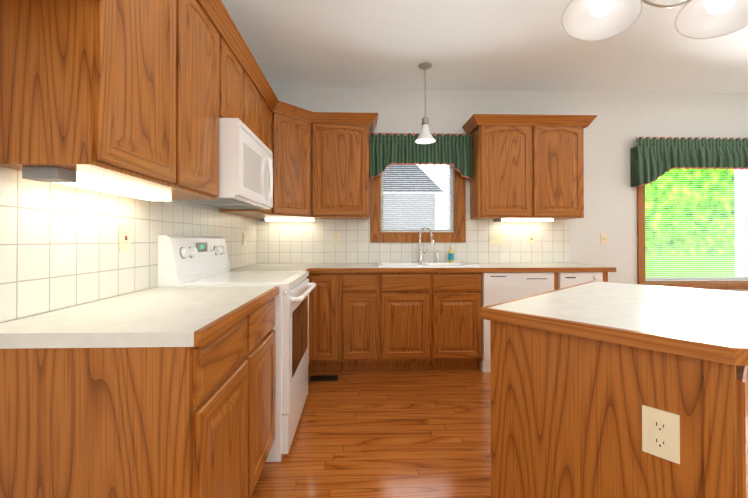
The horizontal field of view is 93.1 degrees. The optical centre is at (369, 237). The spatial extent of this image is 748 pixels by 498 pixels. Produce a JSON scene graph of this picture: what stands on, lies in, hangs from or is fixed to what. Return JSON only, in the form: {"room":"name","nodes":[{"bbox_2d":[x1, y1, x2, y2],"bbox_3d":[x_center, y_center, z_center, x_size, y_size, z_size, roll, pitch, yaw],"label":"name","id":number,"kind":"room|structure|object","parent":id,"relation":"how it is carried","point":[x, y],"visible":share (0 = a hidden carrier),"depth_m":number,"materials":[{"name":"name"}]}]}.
{"room":"kitchen","nodes":[
{"label":"kitchen","id":0,"kind":"room"},
{"bbox_2d":[1,168,254,322],"bbox_3d":[-1.115,-0.205,0.537,0.100,2.730,6.390,0,0,-2],"label":"wall","id":1,"kind":"structure","parent":0,"point":[188,203],"depth_m":2.11,"materials":[{"name":"paint"}]},
{"bbox_2d":[0,0,219,199],"bbox_3d":[-0.934,-0.662,1.446,0.302,0.915,0.890,0,0,-2],"label":"upper cabinet","id":2,"kind":"object","parent":1,"relation":"attached to","point":[125,91],"visible":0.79,"depth_m":1.09,"materials":[{"name":"brown wood"}]},
{"bbox_2d":[22,167,170,200],"bbox_3d":[-0.971,-0.187,1.350,0.100,0.034,0.635,0,0,-2],"label":"under-cabinet light","id":3,"kind":"object","parent":2,"relation":"attached to","point":[59,175],"visible":1,"depth_m":1.18,"materials":[{"name":"beige plastic"}]},
{"bbox_2d":[0,166,256,322],"bbox_3d":[-1.110,0.028,2.059,0.006,0.455,3.134,0,0,-2],"label":"backsplash","id":4,"kind":"structure","parent":1,"relation":"attached to","point":[59,246],"depth_m":1.33,"materials":[{"name":"tile"}]},
{"bbox_2d":[119,224,130,250],"bbox_3d":[-1.087,0.002,1.575,0.010,0.118,0.072,0,0,-2],"label":"outlet","id":5,"kind":"object","parent":4,"relation":"attached to","point":[124,237],"visible":1,"depth_m":1.57,"materials":[{"name":"beige plastic"}]},
{"bbox_2d":[243,232,245,244],"bbox_3d":[-1.139,0.013,3.221,0.007,0.118,0.072,0,0,-2],"label":"electrical outlet","id":6,"kind":"object","parent":4,"relation":"attached to","point":[244,238],"visible":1,"depth_m":3.22,"materials":[{"name":"beige plastic"}]},
{"bbox_2d":[219,35,259,137],"bbox_3d":[-0.960,-0.879,2.273,0.302,0.470,0.758,0,0,-2],"label":"upper cabinet","id":7,"kind":"object","parent":1,"relation":"attached to","point":[239,95],"visible":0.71,"depth_m":2.15,"materials":[{"name":"brown wood"}]},
{"bbox_2d":[180,118,272,208],"bbox_3d":[-0.890,-0.425,2.273,0.443,0.429,0.751,0,0,-2],"label":"microwave","id":8,"kind":"object","parent":7,"relation":"attached to","point":[245,168],"visible":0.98,"depth_m":2.03,"materials":[{"name":"white plastic"},{"name":"glass"}]},
{"bbox_2d":[219,94,271,214],"bbox_3d":[-0.978,-0.652,2.841,0.302,0.915,0.376,0,0,-2],"label":"upper cabinet","id":9,"kind":"object","parent":1,"relation":"attached to","point":[265,129],"visible":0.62,"depth_m":2.80,"materials":[{"name":"brown wood"}]},
{"bbox_2d":[250,369,490,497],"bbox_3d":[1.808,1.210,0.619,5.950,0.100,6.390,0,0,-2],"label":"floor","id":10,"kind":"structure","parent":0,"point":[396,434],"depth_m":2.05,"materials":[{"name":"brown wood"}]},
{"bbox_2d":[0,298,274,497],"bbox_3d":[-0.778,0.729,1.381,0.612,0.874,0.909,0,0,-2],"label":"base cabinet","id":11,"kind":"object","parent":10,"relation":"on","point":[163,422],"visible":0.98,"depth_m":0.93,"materials":[{"name":"brown wood"}]},
{"bbox_2d":[0,286,278,348],"bbox_3d":[-0.770,0.271,1.380,0.627,0.039,0.916,0,0,-2],"label":"countertop","id":12,"kind":"structure","parent":11,"relation":"on","point":[177,317],"depth_m":1.08,"materials":[{"name":"laminate"}]},
{"bbox_2d":[157,235,315,461],"bbox_3d":[-0.739,0.581,2.220,0.741,1.180,0.756,0,0,-2],"label":"stove","id":13,"kind":"object","parent":10,"relation":"on","point":[193,261],"visible":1,"depth_m":1.95,"materials":[{"name":"white metal"}]},
{"bbox_2d":[306,273,317,370],"bbox_3d":[-0.842,0.740,3.113,0.592,0.874,1.030,0,0,-2],"label":"base cabinet","id":14,"kind":"object","parent":10,"relation":"on","point":[313,277],"depth_m":3.03,"materials":[{"name":"brown wood"}]},
{"bbox_2d":[230,267,310,272],"bbox_3d":[-0.814,0.280,2.797,0.627,0.039,0.390,0,0,-2],"label":"countertop","id":15,"kind":"structure","parent":14,"relation":"on","point":[254,268],"depth_m":2.89,"materials":[{"name":"laminate"}]},
{"bbox_2d":[240,263,615,272],"bbox_3d":[0.502,0.284,3.353,3.292,0.039,0.640,0,0,-2],"label":"countertop","id":16,"kind":"structure","parent":14,"relation":"on","point":[375,268],"depth_m":3.09,"materials":[{"name":"laminate"}]},
{"bbox_2d":[376,227,478,266],"bbox_3d":[0.517,0.097,3.377,0.890,0.404,0.510,0,0,-2],"label":"sink","id":17,"kind":"object","parent":16,"relation":"in","point":[437,263],"visible":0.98,"depth_m":3.54,"materials":[{"name":"white ceramic"}]},
{"bbox_2d":[411,227,433,262],"bbox_3d":[0.526,0.074,3.531,0.207,0.356,0.173,0,0,-2],"label":"faucet","id":18,"kind":"object","parent":17,"relation":"on","point":[420,253],"depth_m":3.57,"materials":[{"name":"silver metal"}]},
{"bbox_2d":[436,251,438,261],"bbox_3d":[0.691,0.194,3.576,0.038,0.115,0.071,0,0,-2],"label":"soap dispenser","id":19,"kind":"object","parent":17,"relation":"on","point":[437,252],"depth_m":3.58,"materials":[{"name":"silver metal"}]},
{"bbox_2d":[448,245,453,261],"bbox_3d":[0.830,0.164,3.597,0.059,0.175,0.059,0,0,-2],"label":"soap bottle","id":20,"kind":"object","parent":17,"relation":"on","point":[451,252],"depth_m":3.57,"materials":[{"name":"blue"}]},
{"bbox_2d":[308,375,338,381],"bbox_3d":[-0.381,1.173,2.952,0.240,0.004,0.130,0,0,-2],"label":"floor vent","id":21,"kind":"object","parent":10,"relation":"in","point":[323,378],"visible":1,"depth_m":2.94,"materials":[{"name":"brown metal"}]},
{"bbox_2d":[479,272,553,371],"bbox_3d":[1.292,0.743,3.377,0.626,0.872,0.596,0,0,-2],"label":"dishwasher","id":22,"kind":"object","parent":10,"relation":"on","point":[499,287],"visible":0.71,"depth_m":3.08,"materials":[{"name":"white metal"}]},
{"bbox_2d":[553,272,607,289],"bbox_3d":[1.852,0.742,3.416,0.488,0.874,0.592,0,0,-2],"label":"base cabinet","id":23,"kind":"object","parent":10,"relation":"on","point":[605,276],"depth_m":3.12,"materials":[{"name":"brown wood"}]},
{"bbox_2d":[558,272,602,288],"bbox_3d":[1.848,0.743,3.347,0.384,0.872,0.535,0,0,-2],"label":"trash compactor","id":24,"kind":"object","parent":10,"relation":"on","point":[566,279],"visible":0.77,"depth_m":3.10,"materials":[{"name":"white metal"}]},
{"bbox_2d":[490,325,747,497],"bbox_3d":[1.084,0.729,1.429,1.314,0.874,1.235,0,0,-2],"label":"kitchen island","id":25,"kind":"object","parent":10,"relation":"on","point":[601,389],"depth_m":0.98,"materials":[{"name":"brown wood"}]},
{"bbox_2d":[480,281,747,372],"bbox_3d":[1.073,0.271,1.428,1.366,0.039,1.326,0,0,-2],"label":"island countertop","id":26,"kind":"structure","parent":25,"relation":"on","point":[592,326],"depth_m":1.09,"materials":[{"name":"white laminate"}]},
{"bbox_2d":[642,405,679,463],"bbox_3d":[0.745,0.502,0.907,0.052,0.120,0.061,0,0,-2],"label":"outlet","id":27,"kind":"object","parent":25,"relation":"attached to","point":[660,423],"depth_m":0.90,"materials":[{"name":"beige plastic"}]},
{"bbox_2d":[222,0,747,92],"bbox_3d":[1.808,-1.619,0.638,5.950,0.100,6.390,0,0,-2],"label":"ceiling","id":28,"kind":"structure","parent":0,"point":[493,44],"depth_m":2.93,"materials":[{"name":"paint"}]},
{"bbox_2d":[415,62,435,143],"bbox_3d":[0.503,-1.210,3.201,0.184,0.684,0.184,0,0,-2],"label":"light","id":29,"kind":"object","parent":28,"relation":"hanging from","point":[425,136],"visible":1,"depth_m":3.17,"materials":[{"name":"silver metal"}]},
{"bbox_2d":[561,0,747,40],"bbox_3d":[1.277,-1.243,1.561,0.829,0.639,0.298,0,0,-2],"label":"light","id":30,"kind":"object","parent":28,"relation":"hanging from","point":[591,20],"visible":1,"depth_m":1.63,"materials":[{"name":"white glass"}]},
{"bbox_2d":[256,87,747,291],"bbox_3d":[1.710,-0.184,3.772,5.750,2.730,0.100,0,0,-2],"label":"wall","id":31,"kind":"structure","parent":0,"point":[618,124],"depth_m":3.75,"materials":[{"name":"paint"}]},
{"bbox_2d":[240,112,311,218],"bbox_3d":[-0.848,-0.649,3.336,0.592,0.915,0.602,0,0,-2],"label":"upper cabinet","id":32,"kind":"object","parent":31,"relation":"attached to","point":[291,147],"visible":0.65,"depth_m":3.17,"materials":[{"name":"brown wood"}]},
{"bbox_2d":[260,218,313,220],"bbox_3d":[-0.818,-0.175,3.528,0.520,0.028,0.090,0,0,-2],"label":"under-cabinet light","id":33,"kind":"object","parent":32,"relation":"attached to","point":[286,219],"visible":1,"depth_m":3.49,"materials":[{"name":"beige plastic"}]},
{"bbox_2d":[197,0,377,132],"bbox_3d":[-0.335,-1.126,1.864,0.920,0.087,3.582,0,0,-2],"label":"crown molding","id":34,"kind":"structure","parent":32,"relation":"attached to","point":[217,13],"depth_m":2.53,"materials":[{"name":"brown wood"}]},
{"bbox_2d":[311,123,368,218],"bbox_3d":[-0.281,-0.648,3.499,0.548,0.915,0.312,0,0,-2],"label":"upper cabinet","id":35,"kind":"object","parent":31,"relation":"attached to","point":[339,171],"visible":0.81,"depth_m":3.35,"materials":[{"name":"brown wood"}]},
{"bbox_2d":[257,219,569,262],"bbox_3d":[0.475,0.038,3.679,3.264,0.455,0.006,0,0,-2],"label":"backsplash","id":36,"kind":"structure","parent":31,"relation":"attached to","point":[294,241],"depth_m":3.67,"materials":[{"name":"tile"}]},
{"bbox_2d":[333,233,339,244],"bbox_3d":[-0.342,0.015,3.646,0.072,0.118,0.007,0,0,-2],"label":"electrical outlet","id":37,"kind":"object","parent":36,"relation":"attached to","point":[336,238],"visible":1,"depth_m":3.65,"materials":[{"name":"beige plastic"}]},
{"bbox_2d":[489,233,504,244],"bbox_3d":[1.332,0.016,3.696,0.165,0.118,0.013,0,0,-2],"label":"light switch","id":38,"kind":"object","parent":36,"relation":"attached to","point":[496,238],"visible":1,"depth_m":3.70,"materials":[{"name":"beige plastic"}]},
{"bbox_2d":[528,233,534,244],"bbox_3d":[1.693,0.016,3.709,0.072,0.118,0.010,0,0,-2],"label":"outlet","id":39,"kind":"object","parent":36,"relation":"attached to","point":[531,238],"visible":1,"depth_m":3.71,"materials":[{"name":"beige plastic"}]},
{"bbox_2d":[370,165,465,241],"bbox_3d":[0.501,-0.454,3.719,0.990,1.010,0.124,0,0,-2],"label":"window","id":40,"kind":"structure","parent":31,"relation":"in","point":[456,232],"depth_m":3.71,"materials":[{"name":"brown wood"}]},
{"bbox_2d":[380,165,453,231],"bbox_3d":[0.501,-0.454,3.721,0.776,0.798,0.030,0,0,-2],"label":"blind","id":41,"kind":"object","parent":40,"relation":"attached to","point":[451,167],"depth_m":3.72,"materials":[{"name":"white plastic"}]},
{"bbox_2d":[369,132,471,179],"bbox_3d":[0.519,-0.829,3.621,1.048,0.482,0.134,0,0,-2],"label":"valance","id":42,"kind":"object","parent":31,"relation":"attached to","point":[386,150],"visible":0.92,"depth_m":3.59,"materials":[{"name":"green fabric"}]},
{"bbox_2d":[470,125,583,219],"bbox_3d":[1.562,-0.648,3.556,1.020,0.915,0.312,0,0,-2],"label":"upper cabinet","id":43,"kind":"object","parent":31,"relation":"attached to","point":[527,172],"visible":0.83,"depth_m":3.40,"materials":[{"name":"brown wood"}]},
{"bbox_2d":[493,219,552,221],"bbox_3d":[1.560,-0.175,3.602,0.580,0.028,0.090,0,0,-2],"label":"under-cabinet light","id":44,"kind":"object","parent":43,"relation":"attached to","point":[521,220],"visible":1,"depth_m":3.57,"materials":[{"name":"beige plastic"}]},
{"bbox_2d":[462,114,596,133],"bbox_3d":[1.563,-1.115,3.529,1.183,0.087,0.374,0,0,-2],"label":"crown molding","id":45,"kind":"structure","parent":43,"relation":"attached to","point":[473,122],"depth_m":3.37,"materials":[{"name":"brown wood"}]},
{"bbox_2d":[601,233,607,244],"bbox_3d":[2.477,0.016,3.737,0.072,0.118,0.013,0,0,-2],"label":"light switch","id":46,"kind":"object","parent":31,"relation":"attached to","point":[604,238],"visible":1,"depth_m":3.74,"materials":[{"name":"beige plastic"}]},
{"bbox_2d":[630,136,747,186],"bbox_3d":[3.668,-0.788,3.719,1.800,0.532,0.134,0,0,-2],"label":"valance","id":47,"kind":"object","parent":31,"relation":"attached to","point":[651,163],"visible":1,"depth_m":3.67,"materials":[{"name":"green fabric"}]},
{"bbox_2d":[637,170,747,288],"bbox_3d":[3.670,-0.178,3.800,1.710,1.460,0.156,0,0,-2],"label":"dining room window","id":48,"kind":"structure","parent":31,"relation":"in","point":[734,281],"depth_m":3.81,"materials":[{"name":"brown wood"}]},
{"label":"outside","id":49,"kind":"structure","parent":0,"visible":0},
{"bbox_2d":[383,164,446,228],"bbox_3d":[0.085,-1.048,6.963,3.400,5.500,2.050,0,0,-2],"label":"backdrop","id":50,"kind":"structure","parent":49,"point":[415,196],"depth_m":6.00,"materials":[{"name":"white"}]},
{"bbox_2d":[645,168,734,275],"bbox_3d":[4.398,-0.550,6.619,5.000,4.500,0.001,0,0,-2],"label":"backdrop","id":51,"kind":"structure","parent":49,"point":[654,193],"depth_m":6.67,"materials":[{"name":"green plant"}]}
]}

